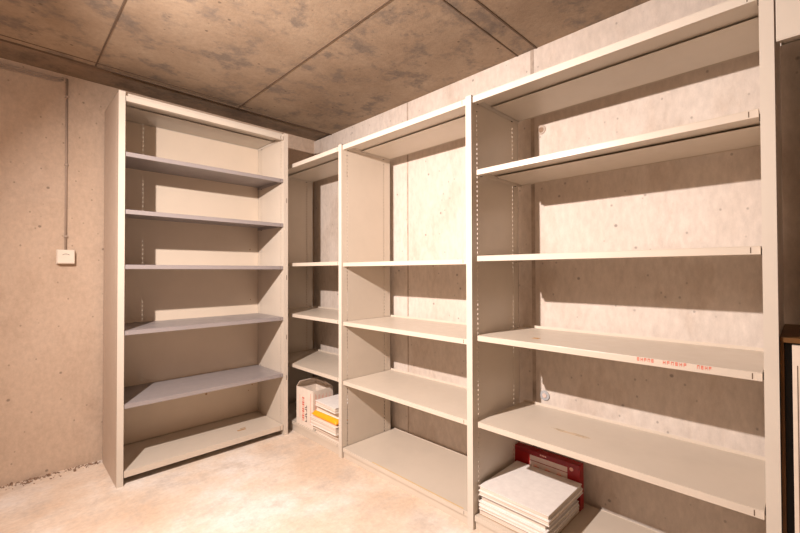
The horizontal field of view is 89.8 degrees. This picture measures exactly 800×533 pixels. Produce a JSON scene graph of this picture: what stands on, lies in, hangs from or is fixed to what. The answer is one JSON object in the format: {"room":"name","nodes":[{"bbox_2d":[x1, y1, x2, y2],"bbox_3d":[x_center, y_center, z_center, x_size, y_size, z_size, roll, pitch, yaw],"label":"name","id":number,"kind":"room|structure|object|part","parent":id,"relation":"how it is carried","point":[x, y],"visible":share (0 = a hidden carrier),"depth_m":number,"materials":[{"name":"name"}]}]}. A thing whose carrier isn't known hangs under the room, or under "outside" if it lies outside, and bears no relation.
{"room":"basement storage room","nodes":[
{"label":"basement storage room","id":0,"kind":"room"},
{"bbox_2d":[0,58,314,486],"bbox_3d":[-1.689,0.034,2.901,2.642,2.417,0.120,1,-1,-45],"label":"wall","id":1,"kind":"structure","parent":0,"point":[51,313],"depth_m":2.41,"materials":[{"name":"concrete"}]},
{"bbox_2d":[0,63,68,249],"bbox_3d":[-2.265,-0.633,2.247,0.634,1.054,0.015,1,-1,-45],"label":"cable","id":2,"kind":"object","parent":1,"relation":"attached to","point":[62,78],"visible":1,"depth_m":2.46,"materials":[{"name":"grey plastic"}]},
{"bbox_2d":[56,249,74,263],"bbox_3d":[-2.035,-0.059,2.446,0.088,0.088,0.042,1,-1,-45],"label":"junction box","id":3,"kind":"object","parent":1,"relation":"attached to","point":[62,256],"visible":1,"depth_m":2.43,"materials":[{"name":"white plastic"}]},
{"bbox_2d":[0,428,481,532],"bbox_3d":[0.605,1.266,0.572,2.642,0.120,6.630,1,-1,-45],"label":"floor","id":4,"kind":"structure","parent":0,"point":[275,482],"depth_m":2.14,"materials":[{"name":"concrete"}]},
{"bbox_2d":[0,461,99,489],"bbox_3d":[-2.166,1.232,2.261,0.784,0.023,0.096,1,-1,-45],"label":"rubble","id":5,"kind":"object","parent":4,"relation":"on","point":[88,464],"visible":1,"depth_m":2.35,"materials":[{"name":"grey concrete"}]},
{"bbox_2d":[102,90,287,488],"bbox_3d":[-1.359,0.125,2.770,1.051,2.231,0.436,1,-1,-45],"label":"shelving unit","id":6,"kind":"object","parent":4,"relation":"on","point":[195,301],"visible":1,"depth_m":2.83,"materials":[{"name":"beige paint"}]},
{"bbox_3d":[-1.721,0.122,2.412,0.032,2.229,0.435,1,-1,-45],"label":"panel","id":7,"kind":"part","parent":6,"relation":"part of","materials":[{"name":"beige paint"}]},
{"bbox_3d":[-1.505,0.108,2.915,0.987,2.169,0.004,1,-1,-45],"label":"panel","id":8,"kind":"part","parent":6,"relation":"part of","materials":[{"name":"beige paint"}]},
{"bbox_3d":[-1.355,1.179,2.755,0.979,0.039,0.419,1,-1,-45],"label":"shelf","id":9,"kind":"part","parent":6,"relation":"part of","materials":[{"name":"beige paint"}]},
{"bbox_3d":[-1.357,0.793,2.761,0.979,0.037,0.419,1,-1,-45],"label":"shelf","id":10,"kind":"part","parent":6,"relation":"part of","materials":[{"name":"grey paint"}]},
{"bbox_3d":[-1.358,0.378,2.767,0.979,0.037,0.419,1,-1,-45],"label":"shelf","id":11,"kind":"part","parent":6,"relation":"part of","materials":[{"name":"grey paint"}]},
{"bbox_3d":[-1.359,0.002,2.772,0.979,0.037,0.419,1,-1,-45],"label":"shelf","id":12,"kind":"part","parent":6,"relation":"part of","materials":[{"name":"white metal"}]},
{"bbox_3d":[-1.359,-0.965,2.781,0.987,0.052,0.419,1,-1,-45],"label":"shelf","id":13,"kind":"part","parent":6,"relation":"part of","materials":[{"name":"beige paint"}]},
{"bbox_3d":[-1.360,-0.313,2.776,0.979,0.037,0.419,1,-1,-45],"label":"shelf","id":14,"kind":"part","parent":6,"relation":"part of","materials":[{"name":"grey metal"}]},
{"bbox_3d":[-1.361,-0.642,2.780,0.979,0.037,0.419,1,-1,-45],"label":"shelf","id":15,"kind":"part","parent":6,"relation":"part of","materials":[{"name":"grey metal"}]},
{"bbox_3d":[-0.997,0.129,3.128,0.032,2.229,0.435,1,-1,-45],"label":"panel","id":16,"kind":"part","parent":6,"relation":"part of","materials":[{"name":"beige paint"}]},
{"bbox_2d":[288,0,799,532],"bbox_3d":[0.505,0.206,2.041,0.469,2.038,4.144,1,-1,-45],"label":"shelving","id":17,"kind":"object","parent":4,"relation":"on","point":[448,480],"visible":0.84,"depth_m":1.89,"materials":[{"name":"white metal"}]},
{"bbox_3d":[-0.592,-0.020,3.133,0.425,0.037,0.982,1,-1,-45],"label":"shelf","id":18,"kind":"part","parent":17,"relation":"part of","materials":[{"name":"white metal"}]},
{"bbox_3d":[-0.735,1.218,2.972,0.004,0.045,0.982,1,-1,-45],"label":"kick plate","id":19,"kind":"part","parent":17,"relation":"part of","materials":[{"name":"beige paint"}]},
{"bbox_2d":[297,376,332,429],"bbox_3d":[-0.637,1.006,2.999,0.217,0.318,0.177,-1,-1,44],"label":"carton","id":20,"kind":"object","parent":17,"relation":"on","point":[309,390],"visible":0.77,"depth_m":2.95,"materials":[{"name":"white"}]},
{"bbox_2d":[302,393,326,424],"bbox_3d":[-0.632,1.025,2.925,0.228,0.220,0.100,0,-1,3],"label":"print","id":21,"kind":"object","parent":20,"relation":"attached to","point":[308,399],"depth_m":2.91},
{"bbox_3d":[-0.595,-0.774,3.142,0.425,0.042,0.982,1,-1,-45],"label":"shelf","id":22,"kind":"part","parent":17,"relation":"part of","materials":[{"name":"white metal"}]},
{"bbox_3d":[-0.591,0.366,3.128,0.425,0.037,0.982,1,-1,-45],"label":"shelf","id":23,"kind":"part","parent":17,"relation":"part of","materials":[{"name":"white metal"}]},
{"bbox_2d":[316,429,347,442],"bbox_3d":[-0.418,1.149,2.809,0.225,0.028,0.275,1,-1,-45],"label":"bundle","id":24,"kind":"object","parent":17,"relation":"on","point":[317,431],"visible":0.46,"depth_m":2.72,"materials":[{"name":"white paper"}]},
{"bbox_2d":[313,426,347,438],"bbox_3d":[-0.427,1.119,2.811,0.290,0.030,0.235,-1,-1,45],"label":"bundle","id":25,"kind":"object","parent":24,"relation":"on","point":[315,427],"visible":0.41,"depth_m":2.71,"materials":[{"name":"white paper"}]},
{"bbox_2d":[310,415,347,435],"bbox_3d":[-0.435,1.078,2.805,0.255,0.052,0.302,1,-1,-45],"label":"bundle","id":26,"kind":"object","parent":25,"relation":"on","point":[328,427],"visible":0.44,"depth_m":2.69,"materials":[{"name":"white paper"}]},
{"bbox_2d":[312,410,347,425],"bbox_3d":[-0.441,1.030,2.801,0.230,0.045,0.296,1,-1,-45],"label":"envelope","id":27,"kind":"object","parent":26,"relation":"on","point":[325,417],"visible":0.33,"depth_m":2.71,"materials":[{"name":"yellow paper"}]},
{"bbox_2d":[317,406,347,418],"bbox_3d":[-0.415,0.985,2.807,0.265,0.045,0.225,-1,-1,44],"label":"bundle","id":28,"kind":"object","parent":27,"relation":"on","point":[320,409],"visible":0.12,"depth_m":2.72,"materials":[{"name":"white paper"}]},
{"bbox_2d":[315,394,347,413],"bbox_3d":[-0.418,0.944,2.784,0.242,0.035,0.245,1,-1,-43],"label":"bundle","id":29,"kind":"object","parent":28,"relation":"on","point":[331,403],"visible":0.44,"depth_m":2.74,"materials":[{"name":"white paper"}]},
{"bbox_3d":[-0.590,0.745,3.123,0.425,0.037,0.982,1,-1,-45],"label":"shelf","id":30,"kind":"part","parent":17,"relation":"part of","materials":[{"name":"beige paint"}]},
{"bbox_3d":[-0.578,1.179,3.128,0.463,0.028,0.982,1,-1,-45],"label":"shelf","id":31,"kind":"part","parent":17,"relation":"part of","materials":[{"name":"beige paint"}]},
{"bbox_3d":[0.127,0.359,2.404,0.425,0.037,0.976,1,-1,-45],"label":"shelf","id":32,"kind":"part","parent":17,"relation":"part of","materials":[{"name":"white metal"}]},
{"bbox_3d":[-0.018,1.212,2.247,0.004,0.036,0.976,1,-1,-45],"label":"kick plate","id":33,"kind":"part","parent":17,"relation":"part of","materials":[{"name":"beige paint"}]},
{"bbox_3d":[0.122,-0.786,2.417,0.425,0.042,0.976,1,-1,-45],"label":"shelf","id":34,"kind":"part","parent":17,"relation":"part of","materials":[{"name":"white metal"}]},
{"bbox_3d":[0.126,-0.023,2.409,0.425,0.037,0.976,1,-1,-45],"label":"shelf","id":35,"kind":"part","parent":17,"relation":"part of","materials":[{"name":"white metal"}]},
{"bbox_3d":[0.128,0.742,2.399,0.425,0.037,0.976,1,-1,-45],"label":"shelf","id":36,"kind":"part","parent":17,"relation":"part of","materials":[{"name":"beige paint"}]},
{"bbox_3d":[0.140,1.176,2.404,0.463,0.028,0.976,1,-1,-45],"label":"shelf","id":37,"kind":"part","parent":17,"relation":"part of","materials":[{"name":"beige paint"}]},
{"bbox_3d":[0.707,1.200,1.516,0.004,0.036,1.003,1,-1,-45],"label":"kick plate","id":38,"kind":"part","parent":17,"relation":"part of","materials":[{"name":"beige paint"}]},
{"bbox_2d":[479,506,579,532],"bbox_3d":[0.608,1.141,1.885,0.348,0.030,0.328,1,-1,-45],"label":"book","id":39,"kind":"object","parent":17,"relation":"on","point":[483,513],"visible":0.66,"depth_m":1.80,"materials":[{"name":"white paper"}]},
{"bbox_2d":[479,505,578,532],"bbox_3d":[0.601,1.118,1.869,0.332,0.016,0.330,-1,-1,45],"label":"book","id":40,"kind":"object","parent":39,"relation":"on","point":[495,514],"visible":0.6,"depth_m":1.77,"materials":[{"name":"white paper"}]},
{"bbox_2d":[479,499,578,532],"bbox_3d":[0.601,1.102,1.875,0.332,0.016,0.329,1,-1,-44],"label":"book","id":41,"kind":"object","parent":40,"relation":"on","point":[575,504],"visible":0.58,"depth_m":1.75,"materials":[{"name":"white paper"}]},
{"bbox_2d":[481,496,547,530],"bbox_3d":[0.601,1.084,1.880,0.310,0.020,0.315,-1,-1,45],"label":"book","id":42,"kind":"object","parent":41,"relation":"on","point":[490,502],"visible":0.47,"depth_m":1.76,"materials":[{"name":"white paper"}]},
{"bbox_2d":[515,442,583,510],"bbox_3d":[0.742,1.051,2.033,0.046,0.213,0.347,1,-1,-45],"label":"carton","id":43,"kind":"object","parent":17,"relation":"on","point":[553,463],"visible":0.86,"depth_m":1.99,"materials":[{"name":"red cardboard"}]},
{"bbox_3d":[0.864,1.164,1.672,0.463,0.028,1.003,1,-1,-45],"label":"shelf","id":44,"kind":"part","parent":17,"relation":"part of","materials":[{"name":"beige metal"}]},
{"bbox_3d":[0.846,-0.798,1.686,0.425,0.042,1.003,1,-1,-45],"label":"shelf","id":45,"kind":"part","parent":17,"relation":"part of","materials":[{"name":"white metal"}]},
{"bbox_3d":[0.855,-0.450,1.676,0.425,0.037,0.985,1,-1,-45],"label":"shelf","id":46,"kind":"part","parent":17,"relation":"part of","materials":[{"name":"white metal"}]},
{"bbox_3d":[0.856,-0.047,1.671,0.425,0.037,0.985,1,-1,-45],"label":"shelf","id":47,"kind":"part","parent":17,"relation":"part of","materials":[{"name":"white metal"}]},
{"bbox_3d":[0.857,0.323,1.666,0.425,0.037,0.985,1,-1,-45],"label":"shelf","id":48,"kind":"part","parent":17,"relation":"part of","materials":[{"name":"beige paint"}]},
{"bbox_3d":[0.859,0.723,1.661,0.425,0.037,0.985,1,-1,-45],"label":"shelf","id":49,"kind":"part","parent":17,"relation":"part of","materials":[{"name":"beige paint"}]},
{"bbox_3d":[1.428,-0.721,0.801,0.020,0.149,0.991,1,-1,-45],"label":"header panel","id":50,"kind":"part","parent":17,"relation":"part of","materials":[{"name":"beige paint"}]},
{"bbox_3d":[1.576,-0.809,0.949,0.425,0.042,0.991,1,-1,-45],"label":"shelf","id":51,"kind":"part","parent":17,"relation":"part of","materials":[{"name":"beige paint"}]},
{"bbox_2d":[779,324,799,532],"bbox_3d":[1.420,0.671,1.081,0.414,0.944,0.556,1,-1,-45],"label":"storage cabinet","id":52,"kind":"object","parent":4,"relation":"on","point":[789,338],"visible":1,"depth_m":1.14,"materials":[{"name":"brown wood"}]},
{"bbox_3d":[1.287,0.677,0.943,0.030,0.919,0.514,1,-1,-45],"label":"door","id":53,"kind":"part","parent":52,"relation":"part of","materials":[{"name":"white metal"}]},
{"bbox_2d":[0,0,649,140],"bbox_3d":[0.597,-1.256,0.605,2.642,0.126,6.630,1,-1,-45],"label":"ceiling","id":54,"kind":"structure","parent":0,"point":[315,70],"depth_m":2.13,"materials":[{"name":"concrete"}]},
{"bbox_2d":[314,0,799,532],"bbox_3d":[1.539,0.012,1.432,0.122,2.405,6.510,1,-1,-45],"label":"wall","id":55,"kind":"structure","parent":0,"point":[713,200],"depth_m":1.88,"materials":[{"name":"concrete"}]},
{"bbox_2d":[537,125,545,134],"bbox_3d":[0.754,-0.729,2.144,0.006,0.048,0.048,1,-1,-45],"label":"plug","id":56,"kind":"object","parent":55,"relation":"attached to","point":[541,129],"visible":1,"depth_m":2.14,"materials":[{"name":"grey plastic"}]},
{"bbox_2d":[540,390,549,400],"bbox_3d":[0.763,0.680,2.119,0.009,0.052,0.052,1,-1,-45],"label":"plug","id":57,"kind":"object","parent":55,"relation":"attached to","point":[544,395],"visible":1,"depth_m":2.11,"materials":[{"name":"grey plastic"}]},
{"bbox_3d":[0.617,1.069,1.903,0.230,0.012,0.220,1,-1,-45],"label":"book","id":58,"kind":"object","parent":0,"visible":0},
{"bbox_2d":[479,488,582,526],"bbox_3d":[0.612,1.052,1.877,0.356,0.021,0.339,1,-1,-45],"label":"book","id":59,"kind":"object","parent":58,"relation":"on","point":[567,505],"visible":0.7,"depth_m":1.74,"materials":[{"name":"white paper"}]},
{"bbox_2d":[479,461,581,520],"bbox_3d":[0.611,1.031,1.879,0.351,0.021,0.334,1,-1,-45],"label":"book","id":60,"kind":"object","parent":59,"relation":"on","point":[541,493],"visible":1,"depth_m":1.84,"materials":[{"name":"white paper"}]}
]}

